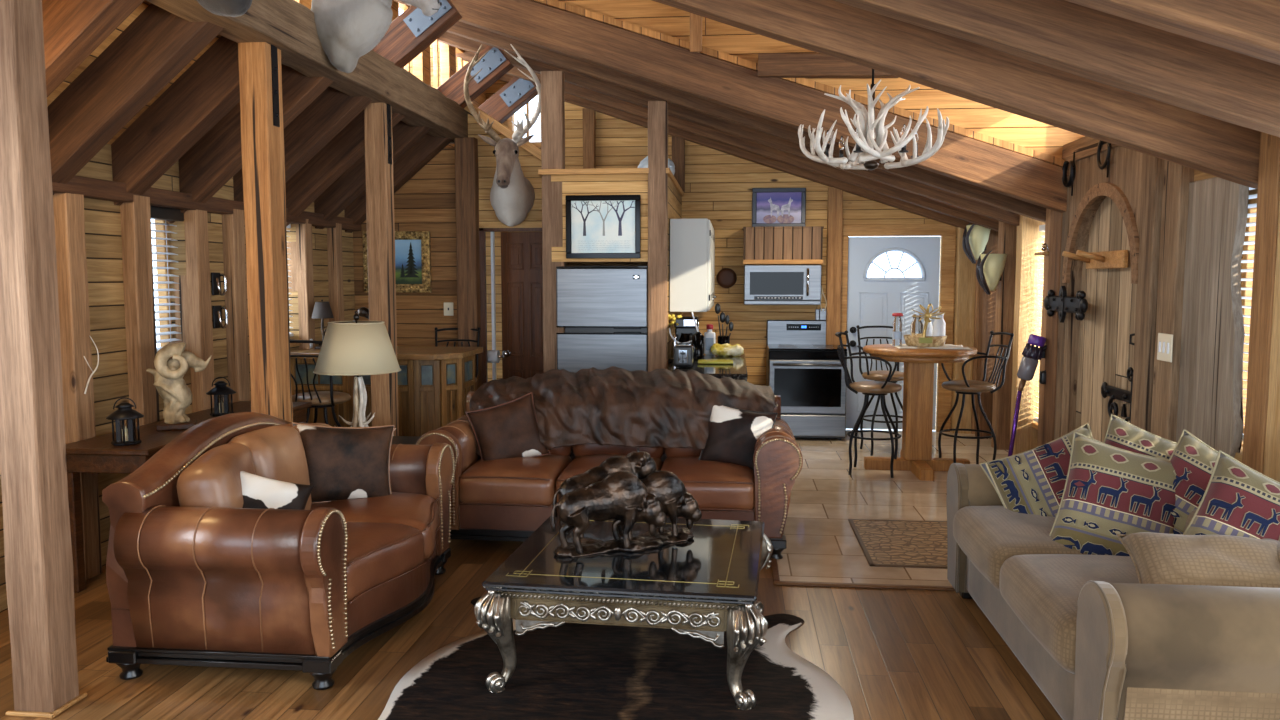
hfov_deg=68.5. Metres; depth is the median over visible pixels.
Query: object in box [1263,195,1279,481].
trim
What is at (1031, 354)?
stick vacuum
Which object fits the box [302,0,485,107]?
wall
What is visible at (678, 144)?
trim
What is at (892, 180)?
beam
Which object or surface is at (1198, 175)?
wall
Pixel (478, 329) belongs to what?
bar stool
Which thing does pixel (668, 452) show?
cushion
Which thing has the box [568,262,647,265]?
wall
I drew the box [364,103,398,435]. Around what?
timber post
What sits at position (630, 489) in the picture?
sculpture
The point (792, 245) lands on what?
range hood
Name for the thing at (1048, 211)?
trim
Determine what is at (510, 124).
gable window
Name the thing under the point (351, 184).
beam
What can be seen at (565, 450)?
cushion
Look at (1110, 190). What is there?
door frame
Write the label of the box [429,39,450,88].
window
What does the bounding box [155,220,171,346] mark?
window
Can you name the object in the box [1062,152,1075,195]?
horseshoe
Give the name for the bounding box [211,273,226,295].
wall sconce
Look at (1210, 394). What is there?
curtain
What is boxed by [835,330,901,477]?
bar stool
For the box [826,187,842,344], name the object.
trim
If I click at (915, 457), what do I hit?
pub table
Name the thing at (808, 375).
range
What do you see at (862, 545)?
trim
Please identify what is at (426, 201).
wall
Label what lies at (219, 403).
candle
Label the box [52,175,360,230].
beam
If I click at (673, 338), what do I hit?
cable
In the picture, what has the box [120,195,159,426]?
trim
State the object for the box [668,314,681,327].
blossom
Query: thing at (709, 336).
bottle
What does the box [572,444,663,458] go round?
cushion
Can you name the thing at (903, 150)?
bulb
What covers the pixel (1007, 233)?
trim
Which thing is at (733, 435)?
throw pillow
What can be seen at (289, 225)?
blind
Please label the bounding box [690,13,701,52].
trim
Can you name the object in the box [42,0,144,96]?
beam
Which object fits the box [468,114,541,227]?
panel
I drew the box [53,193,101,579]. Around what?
wooden post
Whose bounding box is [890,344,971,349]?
lace doily
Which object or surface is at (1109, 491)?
throw pillow
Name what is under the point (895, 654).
floor
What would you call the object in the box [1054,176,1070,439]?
trim
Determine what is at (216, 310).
wall sconce
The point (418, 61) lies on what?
window
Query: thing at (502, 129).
trim
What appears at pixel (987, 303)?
trim
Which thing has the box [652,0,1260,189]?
beam
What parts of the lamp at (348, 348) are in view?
lamp shade, stem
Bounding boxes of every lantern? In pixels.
[106,397,143,445]
[206,377,235,416]
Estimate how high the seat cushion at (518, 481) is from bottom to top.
0.226 m
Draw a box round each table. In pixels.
[66,401,311,592]
[392,436,419,444]
[474,513,772,709]
[863,344,976,480]
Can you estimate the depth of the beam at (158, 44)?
4.56 m
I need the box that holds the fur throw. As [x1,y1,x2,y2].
[469,366,775,454]
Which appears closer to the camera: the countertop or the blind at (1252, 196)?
the blind at (1252, 196)
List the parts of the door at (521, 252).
knob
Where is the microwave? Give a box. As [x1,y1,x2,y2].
[744,265,821,304]
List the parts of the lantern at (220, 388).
frame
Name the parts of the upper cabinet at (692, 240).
door, door, door, door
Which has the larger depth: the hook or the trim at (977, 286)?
the trim at (977, 286)
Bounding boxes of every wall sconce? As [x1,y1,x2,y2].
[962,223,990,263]
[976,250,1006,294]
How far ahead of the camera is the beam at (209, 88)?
5.18 m
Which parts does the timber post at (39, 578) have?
trim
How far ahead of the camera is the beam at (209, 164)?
5.83 m
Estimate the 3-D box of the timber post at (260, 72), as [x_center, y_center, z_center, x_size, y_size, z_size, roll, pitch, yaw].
[-2.011,-0.317,5.110,0.173,2.910,0.200,0,5,6]
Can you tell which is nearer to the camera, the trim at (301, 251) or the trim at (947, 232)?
the trim at (301, 251)
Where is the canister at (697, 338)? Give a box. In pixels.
[692,332,703,360]
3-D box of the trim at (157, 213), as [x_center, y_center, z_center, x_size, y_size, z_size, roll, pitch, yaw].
[-2.936,-0.895,5.698,0.080,0.080,0.460,0,5,6]
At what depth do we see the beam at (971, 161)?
6.82 m
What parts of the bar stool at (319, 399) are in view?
leg, backrest, leg, swivel plate, seat, leg, leg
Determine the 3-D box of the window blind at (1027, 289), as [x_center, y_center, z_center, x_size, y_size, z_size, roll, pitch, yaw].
[3.352,-0.257,8.062,0.253,2.280,0.144,0,5,6]
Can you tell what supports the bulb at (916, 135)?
attached to the antler chandelier at (864, 136)
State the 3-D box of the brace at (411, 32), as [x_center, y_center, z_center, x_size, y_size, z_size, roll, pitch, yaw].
[-1.595,-2.285,6.572,0.694,0.608,0.186,0,5,6]
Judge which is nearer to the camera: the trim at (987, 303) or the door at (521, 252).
the door at (521, 252)
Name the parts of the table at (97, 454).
leg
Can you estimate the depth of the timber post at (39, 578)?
3.34 m
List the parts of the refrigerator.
door handle, door handle, freezer door, fridge door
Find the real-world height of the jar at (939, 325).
0.260 m
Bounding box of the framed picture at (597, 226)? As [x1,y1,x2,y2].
[566,195,640,258]
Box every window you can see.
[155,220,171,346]
[397,2,423,81]
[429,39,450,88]
[454,47,472,103]
[508,102,540,145]
[1032,423,1037,429]
[1241,198,1256,446]
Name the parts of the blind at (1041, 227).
head rail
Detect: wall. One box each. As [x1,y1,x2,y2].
[0,144,354,611]
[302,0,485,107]
[353,146,540,346]
[403,42,956,431]
[551,174,647,261]
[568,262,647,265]
[667,176,681,368]
[1194,170,1242,462]
[1241,189,1257,277]
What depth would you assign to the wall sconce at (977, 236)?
9.01 m
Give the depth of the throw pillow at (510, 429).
5.71 m
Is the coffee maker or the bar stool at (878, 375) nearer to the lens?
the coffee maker
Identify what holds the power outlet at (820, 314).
attached to the wall at (719, 185)
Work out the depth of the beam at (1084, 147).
6.33 m
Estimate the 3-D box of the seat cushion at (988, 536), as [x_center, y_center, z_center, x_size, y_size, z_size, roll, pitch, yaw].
[1.817,0.814,4.144,0.720,0.237,0.790,1,5,6]
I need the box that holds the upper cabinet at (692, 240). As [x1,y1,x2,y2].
[670,218,716,311]
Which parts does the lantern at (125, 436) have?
frame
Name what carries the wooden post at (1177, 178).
attached to the wall at (1198, 175)
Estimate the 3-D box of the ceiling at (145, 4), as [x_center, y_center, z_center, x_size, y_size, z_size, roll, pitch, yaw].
[-2.817,-1.325,3.853,1.200,1.070,12.700,0,5,6]
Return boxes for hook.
[1034,243,1048,254]
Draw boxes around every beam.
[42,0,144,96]
[47,3,223,194]
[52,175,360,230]
[111,36,283,205]
[145,0,472,143]
[168,64,333,222]
[233,86,372,201]
[285,110,404,226]
[314,121,431,228]
[344,133,452,232]
[392,0,1068,212]
[438,32,1019,226]
[446,21,1045,222]
[456,50,998,230]
[499,74,975,228]
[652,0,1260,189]
[833,0,1279,136]
[1065,0,1279,64]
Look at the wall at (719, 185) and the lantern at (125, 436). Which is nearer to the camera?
the lantern at (125, 436)
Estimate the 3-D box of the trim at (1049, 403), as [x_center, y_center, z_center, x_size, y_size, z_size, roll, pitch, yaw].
[3.159,-0.170,6.949,0.234,2.300,0.244,0,5,6]
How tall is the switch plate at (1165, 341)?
0.150 m
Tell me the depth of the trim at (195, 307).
5.99 m
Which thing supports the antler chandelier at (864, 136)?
hanging from the ceiling
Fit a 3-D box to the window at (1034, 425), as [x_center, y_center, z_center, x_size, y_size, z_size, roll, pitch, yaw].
[3.434,-0.264,7.684,0.210,1.740,0.610,0,5,6]
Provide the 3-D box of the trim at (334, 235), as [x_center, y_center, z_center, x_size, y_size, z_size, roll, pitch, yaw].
[-2.662,-0.148,8.141,0.173,2.050,0.134,0,5,6]
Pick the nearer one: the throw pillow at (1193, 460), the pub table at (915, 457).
the throw pillow at (1193, 460)
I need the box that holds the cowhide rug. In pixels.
[378,597,853,719]
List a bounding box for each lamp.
[311,300,333,348]
[313,311,400,435]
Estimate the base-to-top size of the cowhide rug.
0.013 m
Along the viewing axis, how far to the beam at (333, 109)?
6.42 m
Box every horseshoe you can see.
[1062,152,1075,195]
[1097,140,1110,177]
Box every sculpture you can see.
[146,342,211,430]
[550,448,701,557]
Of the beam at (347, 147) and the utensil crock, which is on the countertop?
the utensil crock
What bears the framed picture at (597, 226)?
attached to the wall at (608, 184)
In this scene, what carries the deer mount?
attached to the header beam at (289, 26)
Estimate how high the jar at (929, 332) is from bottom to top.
0.221 m
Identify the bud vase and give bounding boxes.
[671,334,676,357]
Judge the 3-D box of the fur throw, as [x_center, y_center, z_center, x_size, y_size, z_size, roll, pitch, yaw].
[-0.110,0.327,6.007,1.924,0.540,0.707,0,5,6]
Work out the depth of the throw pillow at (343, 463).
4.62 m
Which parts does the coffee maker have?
trim plate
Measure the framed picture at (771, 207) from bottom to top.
0.405 m
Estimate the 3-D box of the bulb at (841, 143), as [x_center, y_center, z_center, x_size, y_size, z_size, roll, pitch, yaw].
[1.232,-1.290,5.745,0.056,0.158,0.056,1,5,6]
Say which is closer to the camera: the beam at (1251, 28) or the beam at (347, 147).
the beam at (1251, 28)
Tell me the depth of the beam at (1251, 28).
2.90 m
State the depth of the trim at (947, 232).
9.55 m
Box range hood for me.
[742,226,823,264]
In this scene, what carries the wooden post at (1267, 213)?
attached to the wall at (1254, 191)
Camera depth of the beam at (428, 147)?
8.27 m
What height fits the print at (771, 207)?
0.315 m
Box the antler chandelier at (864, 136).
[798,69,948,169]
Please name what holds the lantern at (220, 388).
on the table at (97, 454)
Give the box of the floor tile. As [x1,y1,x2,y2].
[777,429,1008,585]
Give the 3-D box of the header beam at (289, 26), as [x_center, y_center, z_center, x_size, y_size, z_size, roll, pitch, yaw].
[-2.128,-1.675,3.576,0.254,0.282,9.950,0,5,6]
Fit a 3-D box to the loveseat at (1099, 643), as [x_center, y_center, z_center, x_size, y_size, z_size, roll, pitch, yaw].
[1.921,0.906,3.737,1.010,0.710,2.140,0,5,6]
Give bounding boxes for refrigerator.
[556,266,647,371]
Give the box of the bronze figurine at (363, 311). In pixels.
[358,307,368,318]
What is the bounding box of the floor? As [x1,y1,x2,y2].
[0,520,1062,719]
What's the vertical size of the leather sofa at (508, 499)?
0.930 m
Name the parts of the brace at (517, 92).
steel plate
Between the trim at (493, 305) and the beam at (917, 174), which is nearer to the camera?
the beam at (917, 174)
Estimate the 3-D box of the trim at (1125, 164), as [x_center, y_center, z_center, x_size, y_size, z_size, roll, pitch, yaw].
[3.021,-0.204,6.183,0.090,2.500,1.580,0,5,6]
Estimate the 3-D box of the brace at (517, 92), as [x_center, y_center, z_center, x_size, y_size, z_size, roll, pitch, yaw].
[-1.325,-2.516,9.218,0.695,0.610,0.186,0,5,6]
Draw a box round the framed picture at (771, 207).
[752,188,805,226]
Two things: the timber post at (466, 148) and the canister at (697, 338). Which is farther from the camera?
the timber post at (466, 148)
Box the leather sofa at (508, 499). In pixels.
[415,391,802,558]
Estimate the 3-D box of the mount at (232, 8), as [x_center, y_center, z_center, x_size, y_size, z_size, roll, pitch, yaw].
[-1.685,-1.902,4.095,0.648,0.768,0.423,1,5,16]
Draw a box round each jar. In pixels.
[910,314,922,335]
[923,317,932,335]
[933,314,945,344]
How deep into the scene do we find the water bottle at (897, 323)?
7.70 m
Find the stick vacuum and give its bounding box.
[1008,334,1046,456]
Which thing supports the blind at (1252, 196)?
attached to the window at (1246, 293)
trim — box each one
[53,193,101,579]
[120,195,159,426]
[150,206,183,220]
[174,210,214,412]
[222,209,249,403]
[287,219,314,348]
[327,223,343,321]
[464,105,540,160]
[479,226,541,384]
[490,232,496,379]
[583,108,595,168]
[672,136,684,191]
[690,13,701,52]
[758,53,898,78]
[770,558,954,590]
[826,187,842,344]
[841,224,955,431]
[848,519,946,568]
[951,227,975,433]
[971,260,980,433]
[975,229,997,438]
[991,221,1016,449]
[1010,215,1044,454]
[1037,208,1050,446]
[1042,210,1062,444]
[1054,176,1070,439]
[1055,146,1142,436]
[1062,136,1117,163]
[1131,153,1163,432]
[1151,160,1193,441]
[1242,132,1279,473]
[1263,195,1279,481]
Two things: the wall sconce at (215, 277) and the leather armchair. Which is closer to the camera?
the leather armchair
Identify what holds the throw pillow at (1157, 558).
on the loveseat at (1099, 643)
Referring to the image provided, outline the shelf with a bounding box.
[1034,252,1048,254]
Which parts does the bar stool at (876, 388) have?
backrest, leg, leg, armrest, armrest, swivel plate, seat, leg, leg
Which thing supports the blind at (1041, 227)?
attached to the wall at (1254, 191)
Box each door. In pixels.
[501,232,543,378]
[846,237,939,429]
[1044,197,1136,441]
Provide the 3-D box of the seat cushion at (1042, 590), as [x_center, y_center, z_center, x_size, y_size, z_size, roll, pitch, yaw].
[1.737,0.882,3.350,0.720,0.237,0.790,1,5,6]
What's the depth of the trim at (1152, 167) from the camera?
5.33 m
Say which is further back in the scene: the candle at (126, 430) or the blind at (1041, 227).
the blind at (1041, 227)
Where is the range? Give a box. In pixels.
[766,320,846,439]
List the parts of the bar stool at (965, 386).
leg, leg, armrest, swivel plate, seat, leg, armrest, leg, backrest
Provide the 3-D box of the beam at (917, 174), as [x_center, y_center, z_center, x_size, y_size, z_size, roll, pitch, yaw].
[0.776,-2.050,7.532,5.409,2.024,0.115,0,5,6]
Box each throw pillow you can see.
[240,471,313,509]
[292,422,394,503]
[466,392,550,460]
[698,404,777,470]
[980,423,1092,516]
[1049,431,1176,555]
[1103,414,1176,458]
[1116,532,1279,587]
[1169,429,1218,534]
[1183,450,1279,540]
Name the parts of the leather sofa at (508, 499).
nailhead trim, arm, arm, seat, arm, arm, nailhead trim, nailhead trim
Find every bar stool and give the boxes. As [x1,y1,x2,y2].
[290,340,350,426]
[435,327,480,381]
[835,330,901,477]
[856,325,903,455]
[938,330,1013,463]
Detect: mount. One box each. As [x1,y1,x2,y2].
[197,0,251,16]
[311,0,441,72]
[464,44,540,226]
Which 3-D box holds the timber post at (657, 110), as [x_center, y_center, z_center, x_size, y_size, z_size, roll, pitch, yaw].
[0.147,-0.596,7.777,0.158,3.005,0.154,0,5,6]
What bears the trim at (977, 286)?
attached to the wall at (719, 185)
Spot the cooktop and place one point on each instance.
(770, 347)
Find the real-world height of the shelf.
0.020 m
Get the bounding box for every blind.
[151,220,181,351]
[286,224,293,336]
[1033,224,1044,422]
[1241,187,1256,440]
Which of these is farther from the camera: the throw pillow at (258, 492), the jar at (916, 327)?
the jar at (916, 327)
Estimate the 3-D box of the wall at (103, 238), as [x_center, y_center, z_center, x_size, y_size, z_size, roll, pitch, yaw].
[-3.251,0.053,3.209,0.190,2.500,10.900,0,5,6]
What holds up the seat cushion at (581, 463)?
on the leather sofa at (508, 499)
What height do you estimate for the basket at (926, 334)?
0.357 m
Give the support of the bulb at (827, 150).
attached to the antler chandelier at (864, 136)
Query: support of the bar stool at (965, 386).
on the floor tile
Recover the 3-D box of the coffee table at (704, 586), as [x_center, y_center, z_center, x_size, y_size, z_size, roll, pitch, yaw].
[-0.005,1.018,4.003,1.112,0.445,1.152,1,5,9]
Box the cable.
[669,312,698,342]
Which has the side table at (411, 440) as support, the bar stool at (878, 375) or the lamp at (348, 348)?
the lamp at (348, 348)
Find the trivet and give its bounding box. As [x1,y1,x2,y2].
[717,268,736,287]
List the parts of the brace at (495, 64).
steel plate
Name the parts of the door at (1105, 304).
pull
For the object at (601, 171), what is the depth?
7.68 m
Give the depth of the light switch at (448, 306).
8.52 m
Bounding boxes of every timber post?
[0,0,86,717]
[238,42,292,422]
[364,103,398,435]
[455,137,481,390]
[541,71,565,372]
[648,101,667,371]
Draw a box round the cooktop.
[767,344,846,350]
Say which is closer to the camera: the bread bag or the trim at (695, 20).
the trim at (695, 20)
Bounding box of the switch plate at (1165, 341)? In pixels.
[1157,333,1172,361]
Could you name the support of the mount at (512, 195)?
attached to the panel
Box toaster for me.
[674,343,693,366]
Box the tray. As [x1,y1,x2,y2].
[698,359,732,363]
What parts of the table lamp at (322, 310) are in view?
lamp shade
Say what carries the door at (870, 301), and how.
in the wall at (719, 185)
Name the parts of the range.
control panel, handle, oven door, drawer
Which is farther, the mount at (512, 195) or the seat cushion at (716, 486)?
the mount at (512, 195)
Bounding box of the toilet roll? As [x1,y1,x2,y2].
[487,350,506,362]
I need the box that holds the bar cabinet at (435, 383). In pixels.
[290,346,482,436]
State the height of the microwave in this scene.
0.395 m
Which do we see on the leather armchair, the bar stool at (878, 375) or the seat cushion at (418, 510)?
the seat cushion at (418, 510)
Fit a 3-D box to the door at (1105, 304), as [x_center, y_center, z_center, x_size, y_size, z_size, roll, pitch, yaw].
[3.031,-0.053,6.233,0.229,2.150,1.576,0,5,6]
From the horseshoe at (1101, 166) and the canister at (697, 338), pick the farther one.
the canister at (697, 338)
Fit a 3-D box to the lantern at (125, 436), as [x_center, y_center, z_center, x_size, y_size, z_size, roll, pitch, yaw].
[-2.600,0.307,4.749,0.171,0.237,0.171,-2,5,-19]
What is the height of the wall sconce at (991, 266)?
0.400 m
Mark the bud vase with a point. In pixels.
(674, 343)
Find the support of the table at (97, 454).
on the floor
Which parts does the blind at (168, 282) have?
cord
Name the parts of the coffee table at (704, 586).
leg, leg, leg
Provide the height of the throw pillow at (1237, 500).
0.604 m
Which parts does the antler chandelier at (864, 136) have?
stem, hanging chain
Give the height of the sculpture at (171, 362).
0.480 m
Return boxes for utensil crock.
[715,303,732,343]
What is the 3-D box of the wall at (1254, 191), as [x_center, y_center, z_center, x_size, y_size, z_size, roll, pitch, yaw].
[3.056,0.086,3.405,0.100,2.400,12.550,0,5,6]
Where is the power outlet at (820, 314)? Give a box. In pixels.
[815,286,825,319]
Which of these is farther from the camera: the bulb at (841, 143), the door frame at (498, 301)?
the door frame at (498, 301)
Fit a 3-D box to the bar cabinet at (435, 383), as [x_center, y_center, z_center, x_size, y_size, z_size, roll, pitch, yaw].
[-2.067,0.427,7.465,1.480,1.020,0.790,0,5,6]
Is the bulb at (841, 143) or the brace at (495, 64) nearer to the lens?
the bulb at (841, 143)
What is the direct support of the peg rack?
attached to the door at (1105, 304)
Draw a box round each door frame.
[486,231,541,381]
[1062,183,1138,283]
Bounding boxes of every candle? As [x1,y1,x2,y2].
[122,426,127,440]
[219,403,223,412]
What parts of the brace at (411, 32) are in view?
steel plate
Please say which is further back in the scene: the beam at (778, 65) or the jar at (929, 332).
the jar at (929, 332)
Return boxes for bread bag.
[710,343,743,356]
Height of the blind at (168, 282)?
0.885 m
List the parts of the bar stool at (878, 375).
armrest, leg, leg, backrest, seat, leg, leg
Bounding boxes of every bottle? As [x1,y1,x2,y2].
[704,324,714,354]
[892,313,902,345]
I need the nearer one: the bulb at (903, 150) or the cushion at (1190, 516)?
the cushion at (1190, 516)
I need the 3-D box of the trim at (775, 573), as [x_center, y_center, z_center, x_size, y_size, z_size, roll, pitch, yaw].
[1.970,1.090,5.638,2.390,0.016,1.815,0,5,6]
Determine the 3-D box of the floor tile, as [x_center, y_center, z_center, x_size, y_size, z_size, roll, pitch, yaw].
[1.399,0.941,7.390,4.120,0.010,5.130,0,5,6]
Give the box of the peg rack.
[1062,250,1128,268]
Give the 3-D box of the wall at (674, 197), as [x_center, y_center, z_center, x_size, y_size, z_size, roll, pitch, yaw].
[0.263,-0.412,8.871,0.140,2.450,1.990,0,5,6]
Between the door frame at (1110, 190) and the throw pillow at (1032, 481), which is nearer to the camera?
the throw pillow at (1032, 481)
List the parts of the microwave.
handle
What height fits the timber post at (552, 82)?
3.270 m
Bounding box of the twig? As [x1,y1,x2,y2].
[84,336,98,393]
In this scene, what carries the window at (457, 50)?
in the wall at (480, 99)
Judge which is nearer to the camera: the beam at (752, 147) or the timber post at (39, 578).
the timber post at (39, 578)
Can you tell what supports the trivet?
attached to the wall at (719, 185)
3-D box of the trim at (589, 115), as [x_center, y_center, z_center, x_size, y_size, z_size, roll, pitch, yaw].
[-0.527,-2.171,9.757,0.124,0.852,0.095,0,5,6]
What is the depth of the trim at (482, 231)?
8.44 m
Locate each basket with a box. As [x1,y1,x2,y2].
[903,303,946,346]
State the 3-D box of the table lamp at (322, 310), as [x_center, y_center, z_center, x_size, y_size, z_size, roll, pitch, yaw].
[-2.530,-0.285,7.496,0.170,0.393,0.170,0,5,6]
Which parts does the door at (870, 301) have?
knob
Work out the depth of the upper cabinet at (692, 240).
7.88 m
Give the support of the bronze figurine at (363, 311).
on the bar cabinet at (435, 383)
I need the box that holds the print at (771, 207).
[756,192,800,222]
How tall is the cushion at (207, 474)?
0.460 m
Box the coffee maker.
[674,317,698,342]
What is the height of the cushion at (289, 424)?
0.455 m
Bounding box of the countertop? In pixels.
[667,352,747,379]
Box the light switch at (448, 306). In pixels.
[444,302,453,315]
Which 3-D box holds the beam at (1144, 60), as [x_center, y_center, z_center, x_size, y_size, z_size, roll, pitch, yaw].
[0.392,-1.722,3.746,5.410,2.029,0.124,0,5,6]
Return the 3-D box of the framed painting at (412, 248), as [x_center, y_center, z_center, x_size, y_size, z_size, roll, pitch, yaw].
[-2.201,-0.887,8.508,0.620,0.550,0.064,0,5,6]
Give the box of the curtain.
[1176,177,1248,457]
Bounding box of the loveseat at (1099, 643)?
[946,463,1279,719]
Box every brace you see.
[372,0,461,67]
[437,45,513,107]
[478,77,537,123]
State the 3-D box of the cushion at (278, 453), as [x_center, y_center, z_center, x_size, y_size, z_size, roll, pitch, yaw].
[-1.723,0.556,4.359,0.288,0.479,0.409,1,5,6]
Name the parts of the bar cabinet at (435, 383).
panel frame, panel frame, panel frame, panel frame, panel frame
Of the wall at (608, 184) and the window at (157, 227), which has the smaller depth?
the window at (157, 227)
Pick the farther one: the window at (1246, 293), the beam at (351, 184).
the beam at (351, 184)
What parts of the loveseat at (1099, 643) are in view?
arm, arm, seat, arm, arm, panel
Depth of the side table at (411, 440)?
5.78 m
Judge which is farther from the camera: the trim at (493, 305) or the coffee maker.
the trim at (493, 305)
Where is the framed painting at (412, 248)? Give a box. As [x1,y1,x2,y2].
[362,231,431,291]
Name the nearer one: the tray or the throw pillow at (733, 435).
the throw pillow at (733, 435)
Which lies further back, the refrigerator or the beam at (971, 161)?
the refrigerator
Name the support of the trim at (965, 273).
attached to the wall at (719, 185)
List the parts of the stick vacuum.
handle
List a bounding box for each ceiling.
[47,1,454,146]
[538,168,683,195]
[557,0,1084,158]
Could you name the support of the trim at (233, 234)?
attached to the wall at (103, 238)
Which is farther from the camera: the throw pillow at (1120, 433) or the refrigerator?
the refrigerator
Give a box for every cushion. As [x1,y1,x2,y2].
[176,443,255,507]
[227,425,311,509]
[286,423,331,433]
[309,492,438,558]
[346,522,423,602]
[459,454,571,506]
[489,395,571,455]
[556,454,661,501]
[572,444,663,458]
[661,457,754,510]
[664,447,701,457]
[953,506,1086,589]
[999,554,1138,673]
[1183,509,1279,562]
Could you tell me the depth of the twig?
4.94 m
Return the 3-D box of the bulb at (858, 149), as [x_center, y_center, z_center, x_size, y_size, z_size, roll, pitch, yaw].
[1.232,-1.252,5.301,0.056,0.158,0.056,1,5,6]
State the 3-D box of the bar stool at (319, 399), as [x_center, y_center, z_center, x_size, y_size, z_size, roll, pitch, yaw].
[-2.295,0.416,6.692,0.428,1.167,0.534,0,5,6]
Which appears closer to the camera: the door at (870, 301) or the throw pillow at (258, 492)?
the throw pillow at (258, 492)
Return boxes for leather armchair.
[102,412,454,689]

